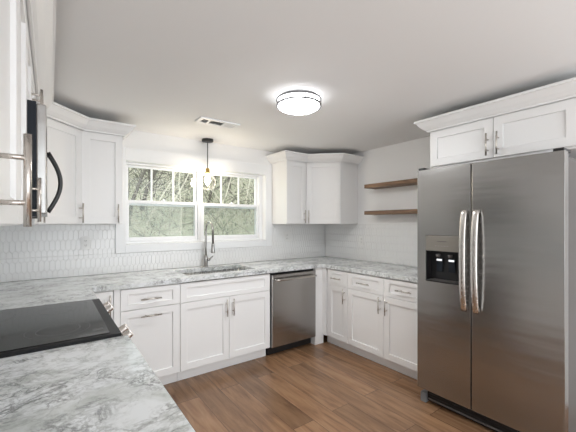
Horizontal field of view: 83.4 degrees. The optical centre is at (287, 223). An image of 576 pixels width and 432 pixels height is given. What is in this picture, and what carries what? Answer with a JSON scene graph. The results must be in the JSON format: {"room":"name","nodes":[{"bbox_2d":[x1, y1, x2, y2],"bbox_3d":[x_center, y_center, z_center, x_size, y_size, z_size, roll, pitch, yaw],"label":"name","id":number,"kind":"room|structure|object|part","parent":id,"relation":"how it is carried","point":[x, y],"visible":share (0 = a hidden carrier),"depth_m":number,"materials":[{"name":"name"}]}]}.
{"room":"kitchen","nodes":[
{"label":"kitchen","id":0,"kind":"room"},
{"bbox_2d":[9,117,320,281],"bbox_3d":[-0.949,0.238,3.609,3.567,2.280,0.140,0,0,-36],"label":"wall","id":1,"kind":"structure","parent":0,"point":[136,139],"depth_m":3.46,"materials":[{"name":"white paint"}]},
{"bbox_2d":[0,224,114,258],"bbox_3d":[-1.977,0.143,2.761,0.889,0.273,0.008,0,0,-36],"label":"tiled wall","id":2,"kind":"structure","parent":1,"relation":"attached to","point":[38,240],"depth_m":2.75,"materials":[{"name":"white tile"}]},
{"bbox_2d":[81,236,89,249],"bbox_3d":[-1.802,0.174,2.879,0.072,0.118,0.009,0,0,-36],"label":"wall outlet","id":3,"kind":"object","parent":2,"relation":"attached to","point":[85,240],"visible":1,"depth_m":2.88,"materials":[{"name":"white plastic"}]},
{"bbox_2d":[38,117,83,223],"bbox_3d":[-1.909,-0.375,2.434,0.624,0.762,0.612,0,0,-36],"label":"upper cabinet","id":4,"kind":"object","parent":1,"relation":"attached to","point":[64,141],"visible":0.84,"depth_m":2.45,"materials":[{"name":"white paint"}]},
{"bbox_3d":[-1.637,-0.084,2.562,0.042,0.156,0.012,0,0,7],"label":"handle","id":5,"kind":"part","parent":4,"relation":"part of","materials":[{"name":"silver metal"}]},
{"bbox_2d":[82,130,122,223],"bbox_3d":[-1.620,-0.375,2.800,0.302,0.762,0.365,0,0,-36],"label":"upper cabinet","id":6,"kind":"object","parent":1,"relation":"attached to","point":[102,154],"visible":0.94,"depth_m":2.69,"materials":[{"name":"white paint"}]},
{"bbox_2d":[0,243,324,281],"bbox_3d":[-0.905,0.371,3.550,3.549,0.182,0.008,0,0,-36],"label":"wall tiles","id":7,"kind":"structure","parent":1,"relation":"attached to","point":[15,269],"depth_m":3.13,"materials":[{"name":"white tile"}]},
{"bbox_2d":[126,162,199,243],"bbox_3d":[-1.305,-0.201,3.391,0.757,0.799,0.090,0,0,-36],"label":"window","id":8,"kind":"structure","parent":1,"relation":"in","point":[196,172],"depth_m":3.39,"materials":[{"name":"white plastic"}]},
{"bbox_3d":[-1.321,-0.382,3.405,0.715,0.399,0.028,0,0,-36],"label":"sash","id":9,"kind":"part","parent":8,"relation":"part of","materials":[{"name":"white plastic"}]},
{"bbox_3d":[-1.298,-0.028,3.375,0.715,0.408,0.028,0,0,-36],"label":"sash","id":10,"kind":"part","parent":8,"relation":"part of","materials":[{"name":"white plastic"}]},
{"bbox_2d":[115,147,271,252],"bbox_3d":[-0.929,-0.222,3.562,1.744,1.000,0.080,0,0,-36],"label":"trim","id":11,"kind":"structure","parent":1,"relation":"attached to","point":[129,154],"depth_m":3.45,"materials":[{"name":"white paint"}]},
{"bbox_2d":[200,169,261,241],"bbox_3d":[-0.674,-0.201,3.855,0.808,0.799,0.090,0,0,-36],"label":"window","id":12,"kind":"structure","parent":1,"relation":"in","point":[257,206],"depth_m":3.88,"materials":[{"name":"white plastic"}]},
{"bbox_3d":[-0.695,-0.382,3.866,0.736,0.399,0.028,0,0,-36],"label":"sash","id":13,"kind":"part","parent":12,"relation":"part of","materials":[{"name":"white plastic"}]},
{"bbox_3d":[-0.673,-0.028,3.835,0.736,0.408,0.028,0,0,-36],"label":"sash","id":14,"kind":"part","parent":12,"relation":"part of","materials":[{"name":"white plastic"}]},
{"bbox_3d":[-0.707,-0.019,3.881,0.732,0.387,0.007,0,0,-36],"label":"screen frame","id":15,"kind":"part","parent":12,"relation":"part of","materials":[{"name":"white plastic"}]},
{"bbox_2d":[272,160,305,223],"bbox_3d":[0.023,-0.375,4.009,0.302,0.762,0.365,0,0,-36],"label":"upper cabinet","id":16,"kind":"object","parent":1,"relation":"attached to","point":[288,176],"visible":1,"depth_m":3.91,"materials":[{"name":"white paint"}]},
{"bbox_3d":[0.098,-0.372,3.901,0.292,0.748,0.020,0,0,-36],"label":"door","id":17,"kind":"part","parent":16,"relation":"part of","materials":[{"name":"white paint"}]},
{"bbox_2d":[272,224,324,245],"bbox_3d":[0.157,0.143,4.331,0.912,0.273,0.008,0,0,-36],"label":"tiled wall","id":18,"kind":"structure","parent":1,"relation":"attached to","point":[301,233],"depth_m":4.33,"materials":[{"name":"white tile"}]},
{"bbox_2d":[284,232,291,240],"bbox_3d":[0.003,0.171,4.207,0.118,0.118,0.009,0,0,-36],"label":"wall outlet","id":19,"kind":"object","parent":18,"relation":"attached to","point":[287,235],"visible":1,"depth_m":4.20,"materials":[{"name":"white plastic"}]},
{"bbox_2d":[306,162,357,223],"bbox_3d":[0.459,-0.375,4.176,0.622,0.762,0.613,0,0,-36],"label":"upper cabinet","id":20,"kind":"object","parent":1,"relation":"attached to","point":[331,187],"visible":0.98,"depth_m":3.97,"materials":[{"name":"white paint"}]},
{"bbox_2d":[266,150,363,164],"bbox_3d":[0.340,-0.793,3.891,1.223,0.090,0.385,0,0,-2],"label":"crown molding","id":21,"kind":"structure","parent":20,"relation":"attached to","point":[280,156],"depth_m":3.89,"materials":[{"name":"white paint"}]},
{"bbox_3d":[0.430,-0.372,3.959,0.407,0.748,0.020,0,0,9],"label":"door","id":22,"kind":"part","parent":20,"relation":"part of","materials":[{"name":"white paint"}]},
{"bbox_2d":[25,0,575,153],"bbox_3d":[0.829,-0.962,1.193,3.847,0.120,6.140,0,0,-36],"label":"ceiling","id":23,"kind":"structure","parent":0,"point":[377,68],"depth_m":1.79,"materials":[{"name":"white paint"}]},
{"bbox_2d":[199,138,215,189],"bbox_3d":[-0.863,-0.630,3.471,0.174,0.542,0.174,0,0,-36],"label":"pendant lamp","id":24,"kind":"object","parent":23,"relation":"hanging from","point":[205,140],"visible":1,"depth_m":3.46,"materials":[{"name":"black metal"}]},
{"bbox_3d":[-0.863,-0.477,3.471,0.056,0.114,0.056,0,0,-36],"label":"bulb","id":25,"kind":"part","parent":24,"relation":"part of","materials":[{"name":"white glass"}]},
{"bbox_2d":[195,116,239,128],"bbox_3d":[-0.626,-0.896,2.885,0.370,0.012,0.150,0,0,-36],"label":"ceiling vent","id":26,"kind":"object","parent":23,"relation":"in","point":[204,120],"visible":1,"depth_m":2.87,"materials":[{"name":"white metal"}]},
{"bbox_2d":[276,89,320,114],"bbox_3d":[0.076,-0.853,2.300,0.320,0.098,0.320,0,0,-36],"label":"ceiling lamp","id":27,"kind":"object","parent":23,"relation":"attached to","point":[294,101],"visible":1,"depth_m":2.20,"materials":[{"name":"white glass"}]},
{"bbox_3d":[0.076,-0.894,2.300,0.270,0.016,0.270,0,0,-36],"label":"mounting plate","id":28,"kind":"part","parent":27,"relation":"part of","materials":[{"name":"grey plastic"}]},
{"bbox_2d":[278,93,318,106],"bbox_3d":[0.076,-0.858,2.300,0.290,0.054,0.290,0,0,-36],"label":"diffuser","id":29,"kind":"object","parent":27,"relation":"attached to","point":[285,99],"depth_m":2.18,"materials":[{"name":"white glass"}]},
{"bbox_2d":[279,99,318,114],"bbox_3d":[0.076,-0.817,2.300,0.288,0.027,0.288,0,0,-36],"label":"diffuser","id":30,"kind":"object","parent":27,"relation":"attached to","point":[290,106],"depth_m":2.24,"materials":[{"name":"white glass"}]},
{"bbox_2d":[163,335,495,431],"bbox_3d":[0.829,1.428,1.193,3.847,0.100,6.140,0,0,-36],"label":"floor","id":31,"kind":"structure","parent":0,"point":[326,386],"depth_m":2.55,"materials":[{"name":"brown wood"}]},
{"bbox_2d":[0,299,133,358],"bbox_3d":[-1.143,0.913,1.478,0.710,0.928,0.759,0,0,-36],"label":"range","id":32,"kind":"object","parent":31,"relation":"on","point":[25,330],"visible":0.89,"depth_m":1.41,"materials":[{"name":"grey glass"}]},
{"bbox_3d":[-1.018,0.484,1.844,0.038,0.044,0.045,-39,22,-30],"label":"knob","id":33,"kind":"part","parent":32,"relation":"part of","materials":[{"name":"silver metal"}]},
{"bbox_3d":[-0.757,0.484,1.490,0.038,0.044,0.045,-39,22,-30],"label":"knob","id":34,"kind":"part","parent":32,"relation":"part of","materials":[{"name":"silver metal"}]},
{"bbox_3d":[-0.698,0.484,1.409,0.038,0.044,0.045,-39,22,-30],"label":"knob","id":35,"kind":"part","parent":32,"relation":"part of","materials":[{"name":"silver metal"}]},
{"bbox_2d":[94,290,119,326],"bbox_3d":[-1.547,0.941,2.663,0.201,0.871,0.672,0,0,-36],"label":"base cabinet","id":36,"kind":"object","parent":31,"relation":"on","point":[113,296],"visible":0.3,"depth_m":2.46,"materials":[{"name":"white paint"}]},
{"bbox_3d":[-1.391,0.890,2.424,0.143,0.752,0.020,0,0,-36],"label":"door","id":37,"kind":"part","parent":36,"relation":"part of","materials":[{"name":"white paint"}]},
{"bbox_2d":[120,283,179,384],"bbox_3d":[-1.280,0.941,2.859,0.459,0.871,0.672,0,0,-36],"label":"base cabinet","id":38,"kind":"object","parent":31,"relation":"on","point":[152,313],"visible":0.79,"depth_m":2.65,"materials":[{"name":"white paint"}]},
{"bbox_3d":[-1.111,0.597,2.630,0.457,0.166,0.020,0,0,-36],"label":"drawer","id":39,"kind":"part","parent":38,"relation":"part of","materials":[{"name":"white paint"}]},
{"bbox_3d":[-1.099,0.603,2.601,0.156,0.012,0.042,0,0,-36],"label":"handle","id":40,"kind":"part","parent":38,"relation":"part of","materials":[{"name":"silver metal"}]},
{"bbox_3d":[-1.099,0.738,2.601,0.156,0.012,0.042,0,0,-36],"label":"handle","id":41,"kind":"part","parent":38,"relation":"part of","materials":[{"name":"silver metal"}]},
{"bbox_2d":[177,273,269,380],"bbox_3d":[-0.726,0.941,3.267,0.913,0.871,0.672,0,0,-36],"label":"base cabinet","id":42,"kind":"object","parent":31,"relation":"on","point":[225,322],"visible":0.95,"depth_m":3.00,"materials":[{"name":"white paint"}]},
{"bbox_3d":[-0.741,0.974,2.903,0.454,0.583,0.020,0,0,-36],"label":"door","id":43,"kind":"part","parent":42,"relation":"part of","materials":[{"name":"white paint"}]},
{"bbox_2d":[0,256,416,309],"bbox_3d":[-0.327,0.484,2.764,3.563,0.040,1.956,0,0,-36],"label":"countertop","id":44,"kind":"structure","parent":42,"relation":"on","point":[27,293],"depth_m":2.83,"materials":[{"name":"stone"}]},
{"bbox_2d":[203,221,214,266],"bbox_3d":[-0.818,0.219,3.409,0.080,0.490,0.236,0,0,-36],"label":"faucet","id":45,"kind":"object","parent":44,"relation":"on","point":[206,259],"visible":1,"depth_m":3.45,"materials":[{"name":"silver metal"}]},
{"bbox_3d":[-0.828,0.159,3.399,0.022,0.370,0.209,0,0,-36],"label":"spout","id":46,"kind":"part","parent":45,"relation":"part of","materials":[{"name":"silver metal"}]},
{"bbox_2d":[182,268,251,282],"bbox_3d":[-0.726,0.608,3.271,0.765,0.204,0.440,0,0,-36],"label":"sink","id":47,"kind":"object","parent":44,"relation":"in","point":[236,269],"visible":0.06,"depth_m":3.43,"materials":[{"name":"silver metal"}]},
{"bbox_3d":[-0.373,0.974,3.174,0.454,0.583,0.020,0,0,-36],"label":"door","id":48,"kind":"part","parent":42,"relation":"part of","materials":[{"name":"white paint"}]},
{"bbox_2d":[266,269,316,354],"bbox_3d":[-0.092,0.942,3.697,0.594,0.860,0.694,0,0,-36],"label":"dishwasher","id":49,"kind":"object","parent":31,"relation":"on","point":[292,293],"visible":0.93,"depth_m":3.45,"materials":[{"name":"grey metal"}]},
{"bbox_3d":[-0.114,1.326,3.727,0.594,0.092,0.460,0,0,-36],"label":"kick plate","id":50,"kind":"part","parent":49,"relation":"part of","materials":[{"name":"black plastic"}]},
{"bbox_2d":[269,269,312,274],"bbox_3d":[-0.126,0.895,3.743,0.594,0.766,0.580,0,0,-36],"label":"dishwasher control panel","id":51,"kind":"object","parent":49,"relation":"in","point":[304,269],"depth_m":3.48,"materials":[{"name":"plastic"}]},
{"bbox_3d":[0.094,0.578,3.444,0.534,0.023,0.064,0,0,-36],"label":"handle","id":52,"kind":"part","parent":49,"relation":"part of","materials":[{"name":"silver metal"}]},
{"bbox_2d":[311,268,352,351],"bbox_3d":[0.539,0.941,3.971,0.736,0.871,1.016,0,0,-36],"label":"base cabinet","id":53,"kind":"object","parent":31,"relation":"on","point":[331,284],"visible":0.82,"depth_m":3.60,"materials":[{"name":"white paint"}]},
{"bbox_3d":[0.546,0.597,3.533,0.020,0.166,0.300,0,0,-36],"label":"drawer","id":54,"kind":"part","parent":53,"relation":"part of","materials":[{"name":"white paint"}]},
{"bbox_3d":[0.546,0.974,3.533,0.020,0.583,0.300,0,0,-36],"label":"door","id":55,"kind":"part","parent":53,"relation":"part of","materials":[{"name":"white paint"}]},
{"bbox_2d":[348,272,416,379],"bbox_3d":[1.137,0.941,3.211,0.674,0.871,0.913,0,0,-36],"label":"base cabinet","id":56,"kind":"object","parent":31,"relation":"on","point":[382,312],"visible":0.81,"depth_m":3.03,"materials":[{"name":"white paint"}]},
{"bbox_3d":[0.772,0.597,3.226,0.020,0.166,0.454,0,0,-36],"label":"drawer","id":57,"kind":"part","parent":56,"relation":"part of","materials":[{"name":"white paint"}]},
{"bbox_3d":[0.772,0.974,3.226,0.020,0.583,0.454,0,0,-36],"label":"door","id":58,"kind":"part","parent":56,"relation":"part of","materials":[{"name":"white paint"}]},
{"bbox_3d":[0.860,0.772,3.054,0.042,0.156,0.012,0,0,-36],"label":"handle","id":59,"kind":"part","parent":56,"relation":"part of","materials":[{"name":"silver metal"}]},
{"bbox_3d":[1.042,0.597,2.858,0.020,0.166,0.454,0,0,-36],"label":"drawer","id":60,"kind":"part","parent":56,"relation":"part of","materials":[{"name":"white paint"}]},
{"bbox_3d":[1.042,0.974,2.858,0.020,0.583,0.454,0,0,-36],"label":"door","id":61,"kind":"part","parent":56,"relation":"part of","materials":[{"name":"white paint"}]},
{"bbox_2d":[417,147,575,431],"bbox_3d":[1.578,0.476,2.376,0.898,1.802,0.892,0,0,-36],"label":"refrigerator","id":62,"kind":"object","parent":31,"relation":"on","point":[496,239],"visible":1,"depth_m":2.04,"materials":[{"name":"grey metal"}]},
{"bbox_3d":[1.136,0.146,2.364,0.053,0.111,0.246,0,0,-36],"label":"dispenser panel","id":63,"kind":"part","parent":62,"relation":"part of","materials":[{"name":"grey"}]},
{"bbox_3d":[1.147,0.426,2.368,0.071,1.668,0.394,0,0,-36],"label":"freezer door","id":64,"kind":"part","parent":62,"relation":"part of","materials":[{"name":"silver metal"}]},
{"bbox_3d":[1.191,0.250,2.196,0.062,0.689,0.040,0,0,-36],"label":"handle","id":65,"kind":"part","parent":62,"relation":"part of","materials":[{"name":"silver metal"}]},
{"bbox_3d":[1.236,0.250,2.135,0.062,0.689,0.040,0,0,-36],"label":"handle","id":66,"kind":"part","parent":62,"relation":"part of","materials":[{"name":"silver metal"}]},
{"bbox_3d":[1.414,0.426,2.006,0.071,1.668,0.490,0,0,-36],"label":"fridge door","id":67,"kind":"part","parent":62,"relation":"part of","materials":[{"name":"silver metal"}]},
{"bbox_3d":[-0.636,0.941,0.745,0.672,0.871,1.013,0,0,-36],"label":"base cabinet","id":68,"kind":"object","parent":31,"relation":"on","visible":0},
{"bbox_2d":[0,335,194,431],"bbox_3d":[-0.633,0.484,0.738,0.670,0.040,1.030,0,0,-36],"label":"countertop","id":69,"kind":"structure","parent":68,"relation":"on","point":[105,385],"depth_m":0.88,"materials":[{"name":"stone"}]},
{"bbox_2d":[328,136,430,266],"bbox_3d":[2.322,0.238,2.291,0.140,2.280,6.140,0,0,-36],"label":"wall","id":70,"kind":"structure","parent":0,"point":[400,161],"depth_m":3.70,"materials":[{"name":"white paint"}]},
{"bbox_2d":[325,224,416,266],"bbox_3d":[1.109,0.234,3.814,0.008,0.455,1.951,0,0,-36],"label":"wall tiles","id":71,"kind":"structure","parent":70,"relation":"attached to","point":[383,243],"depth_m":3.90,"materials":[{"name":"white tile"}]},
{"bbox_2d":[364,209,416,214],"bbox_3d":[1.286,-0.125,3.414,0.196,0.043,1.064,0,0,-36],"label":"floating shelf","id":72,"kind":"object","parent":70,"relation":"attached to","point":[405,211],"visible":0.56,"depth_m":3.49,"materials":[{"name":"brown wood"}]},
{"bbox_2d":[364,178,416,188],"bbox_3d":[1.286,-0.434,3.414,0.196,0.043,1.064,0,0,-36],"label":"floating shelf","id":73,"kind":"object","parent":70,"relation":"attached to","point":[408,182],"visible":0.56,"depth_m":3.50,"materials":[{"name":"brown wood"}]},
{"bbox_2d":[430,97,575,168],"bbox_3d":[1.682,-0.603,2.457,0.690,0.306,0.934,0,0,-36],"label":"upper cabinet","id":74,"kind":"object","parent":70,"relation":"attached to","point":[547,127],"visible":0.95,"depth_m":2.21,"materials":[{"name":"white paint"}]},
{"bbox_3d":[1.310,-0.605,2.467,0.020,0.282,0.468,0,0,-36],"label":"door","id":75,"kind":"part","parent":74,"relation":"part of","materials":[{"name":"white paint"}]},
{"bbox_3d":[1.405,-0.557,2.286,0.042,0.156,0.012,0,0,-36],"label":"handle","id":76,"kind":"part","parent":74,"relation":"part of","materials":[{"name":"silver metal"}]},
{"bbox_2d":[414,77,575,132],"bbox_3d":[1.664,-0.793,2.444,0.735,0.090,1.109,0,0,-36],"label":"crown molding","id":77,"kind":"structure","parent":74,"relation":"on","point":[565,89],"depth_m":2.17,"materials":[{"name":"white paint"}]},
{"bbox_3d":[1.445,-0.557,2.232,0.042,0.156,0.012,0,0,-36],"label":"handle","id":78,"kind":"part","parent":74,"relation":"part of","materials":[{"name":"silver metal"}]},
{"bbox_3d":[1.585,-0.605,2.094,0.020,0.282,0.454,0,0,-36],"label":"door","id":79,"kind":"part","parent":74,"relation":"part of","materials":[{"name":"white paint"}]},
{"bbox_3d":[-0.664,0.238,0.094,0.140,2.280,6.140,0,0,-36],"label":"wall","id":80,"kind":"structure","parent":0,"visible":0},
{"bbox_2d":[0,0,31,226],"bbox_3d":[-0.694,-0.375,0.579,0.382,0.762,0.440,0,0,-36],"label":"upper cabinet","id":81,"kind":"object","parent":80,"relation":"attached to","point":[9,156],"visible":1,"depth_m":0.69,"materials":[{"name":"white paint"}]},
{"bbox_3d":[-0.582,-0.372,0.662,0.020,0.748,0.438,0,0,-36],"label":"door","id":82,"kind":"part","parent":81,"relation":"part of","materials":[{"name":"white paint"}]},
{"bbox_3d":[-0.452,-0.073,0.536,0.042,0.156,0.012,0,0,-36],"label":"handle","id":83,"kind":"part","parent":81,"relation":"part of","materials":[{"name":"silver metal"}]},
{"bbox_2d":[27,0,135,139],"bbox_3d":[-1.138,-0.793,1.637,0.589,0.090,2.981,0,0,-23],"label":"crown molding","id":84,"kind":"structure","parent":81,"relation":"attached to","point":[41,13],"depth_m":1.67,"materials":[{"name":"white paint"}]},
{"bbox_2d":[8,0,40,225],"bbox_3d":[-0.941,-0.375,0.914,0.382,0.762,0.387,0,0,-36],"label":"upper cabinet","id":85,"kind":"object","parent":80,"relation":"attached to","point":[22,13],"visible":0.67,"depth_m":1.10,"materials":[{"name":"white paint"}]},
{"bbox_3d":[-0.828,-0.372,0.997,0.020,0.748,0.385,0,0,-36],"label":"door","id":86,"kind":"part","parent":85,"relation":"part of","materials":[{"name":"white paint"}]},
{"bbox_3d":[-0.893,-0.084,1.136,0.042,0.156,0.012,0,0,-36],"label":"handle","id":87,"kind":"part","parent":85,"relation":"part of","materials":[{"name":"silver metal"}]},
{"bbox_2d":[20,92,45,224],"bbox_3d":[-1.667,-0.375,1.901,0.382,0.762,0.535,0,0,-36],"label":"upper cabinet","id":88,"kind":"object","parent":80,"relation":"attached to","point":[34,221],"visible":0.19,"depth_m":1.97,"materials":[{"name":"white paint"}]},
{"bbox_3d":[-1.553,-0.372,1.981,0.020,0.748,0.527,0,0,-36],"label":"door","id":89,"kind":"part","parent":88,"relation":"part of","materials":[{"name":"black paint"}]},
{"bbox_2d":[27,20,43,104],"bbox_3d":[-1.282,-0.602,1.377,0.382,0.308,0.760,0,0,-36],"label":"upper cabinet","id":90,"kind":"object","parent":80,"relation":"attached to","point":[31,94],"visible":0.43,"depth_m":1.42,"materials":[{"name":"white paint"}]},
{"bbox_3d":[-1.056,-0.599,1.307,0.020,0.294,0.377,0,0,-36],"label":"door","id":91,"kind":"part","parent":90,"relation":"part of","materials":[{"name":"white paint"}]},
{"bbox_3d":[-1.282,-0.599,1.613,0.020,0.294,0.377,0,0,-36],"label":"door","id":92,"kind":"part","parent":90,"relation":"part of","materials":[{"name":"white paint"}]},
{"bbox_3d":[-1.122,-0.537,1.447,0.042,0.130,0.012,0,0,-36],"label":"handle","id":93,"kind":"part","parent":90,"relation":"part of","materials":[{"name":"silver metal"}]},
{"bbox_2d":[27,100,62,218],"bbox_3d":[-1.247,-0.236,1.402,0.454,0.418,0.755,0,0,-36],"label":"microwave","id":94,"kind":"object","parent":90,"relation":"attached to","point":[36,113],"visible":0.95,"depth_m":1.19,"materials":[{"name":"silver metal"}]},
{"bbox_3d":[-1.285,-0.236,1.374,0.360,0.418,0.755,0,0,-36],"label":"casing","id":95,"kind":"part","parent":94,"relation":"part of","materials":[{"name":"black"}]},
{"bbox_3d":[-1.077,-0.237,1.420,0.030,0.404,0.583,0,0,-36],"label":"door","id":96,"kind":"part","parent":94,"relation":"part of","materials":[{"name":"silver metal"}]},
{"bbox_3d":[-1.192,-0.207,1.651,0.071,0.310,0.030,0,0,-36],"label":"handle","id":97,"kind":"part","parent":94,"relation":"part of","materials":[{"name":"black plastic"}]},
{"label":"outside","id":98,"kind":"structure","parent":0,"visible":0},
{"bbox_2d":[128,167,253,243],"bbox_3d":[-1.501,-1.973,17.084,34.650,7.427,21.500,0,0,-36],"label":"trees","id":99,"kind":"object","parent":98,"point":[230,221],"visible":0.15,"depth_m":9.25,"materials":[{"name":"green plant"}]},
{"bbox_2d":[139,170,162,210],"bbox_3d":[-3.596,-2.225,9.113,2.256,3.822,1.101,0,0,-21],"label":"bare tree","id":100,"kind":"object","parent":99,"relation":"on","point":[148,183],"visible":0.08,"depth_m":8.90,"materials":[{"name":"grey plant"}]},
{"bbox_2d":[129,171,181,235],"bbox_3d":[-2.624,-1.122,7.667,2.206,3.010,1.339,0,0,-36],"label":"bare tree","id":101,"kind":"object","parent":99,"relation":"on","point":[167,171],"visible":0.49,"depth_m":7.62,"materials":[{"name":"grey plant"}]},
{"bbox_2d":[129,169,188,225],"bbox_3d":[-3.349,-1.718,8.520,2.381,3.614,2.021,0,0,-20],"label":"bare tree","id":102,"kind":"object","parent":99,"relation":"on","point":[140,181],"visible":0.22,"depth_m":8.00,"materials":[{"name":"grey plant"}]},
{"bbox_2d":[168,173,192,217],"bbox_3d":[-2.638,-1.767,9.379,1.620,3.342,1.454,0,0,11],"label":"bare tree","id":103,"kind":"object","parent":99,"relation":"on","point":[188,173],"visible":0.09,"depth_m":8.93,"materials":[{"name":"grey plant"}]},
{"bbox_2d":[177,172,184,235],"bbox_3d":[-2.159,-0.313,6.085,0.420,2.602,0.374,0,0,-27],"label":"bare tree","id":104,"kind":"object","parent":99,"relation":"on","point":[177,172],"visible":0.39,"depth_m":5.98,"materials":[{"name":"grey plant"}]},
{"bbox_2d":[203,175,229,209],"bbox_3d":[-2.433,-2.218,11.024,1.043,3.617,3.091,0,0,44],"label":"bare tree","id":105,"kind":"object","parent":99,"relation":"on","point":[213,182],"visible":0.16,"depth_m":10.84,"materials":[{"name":"grey plant"}]},
{"bbox_2d":[204,175,236,225],"bbox_3d":[-1.542,-1.393,9.444,2.167,3.010,0.866,0,0,-36],"label":"bare tree","id":106,"kind":"object","parent":99,"relation":"on","point":[204,175],"visible":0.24,"depth_m":9.11,"materials":[{"name":"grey plant"}]},
{"bbox_2d":[219,178,253,217],"bbox_3d":[-1.229,-1.731,11.283,2.403,3.210,1.154,0,0,-8],"label":"bare tree","id":107,"kind":"object","parent":99,"relation":"on","point":[243,178],"visible":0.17,"depth_m":10.90,"materials":[{"name":"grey plant"}]}
]}

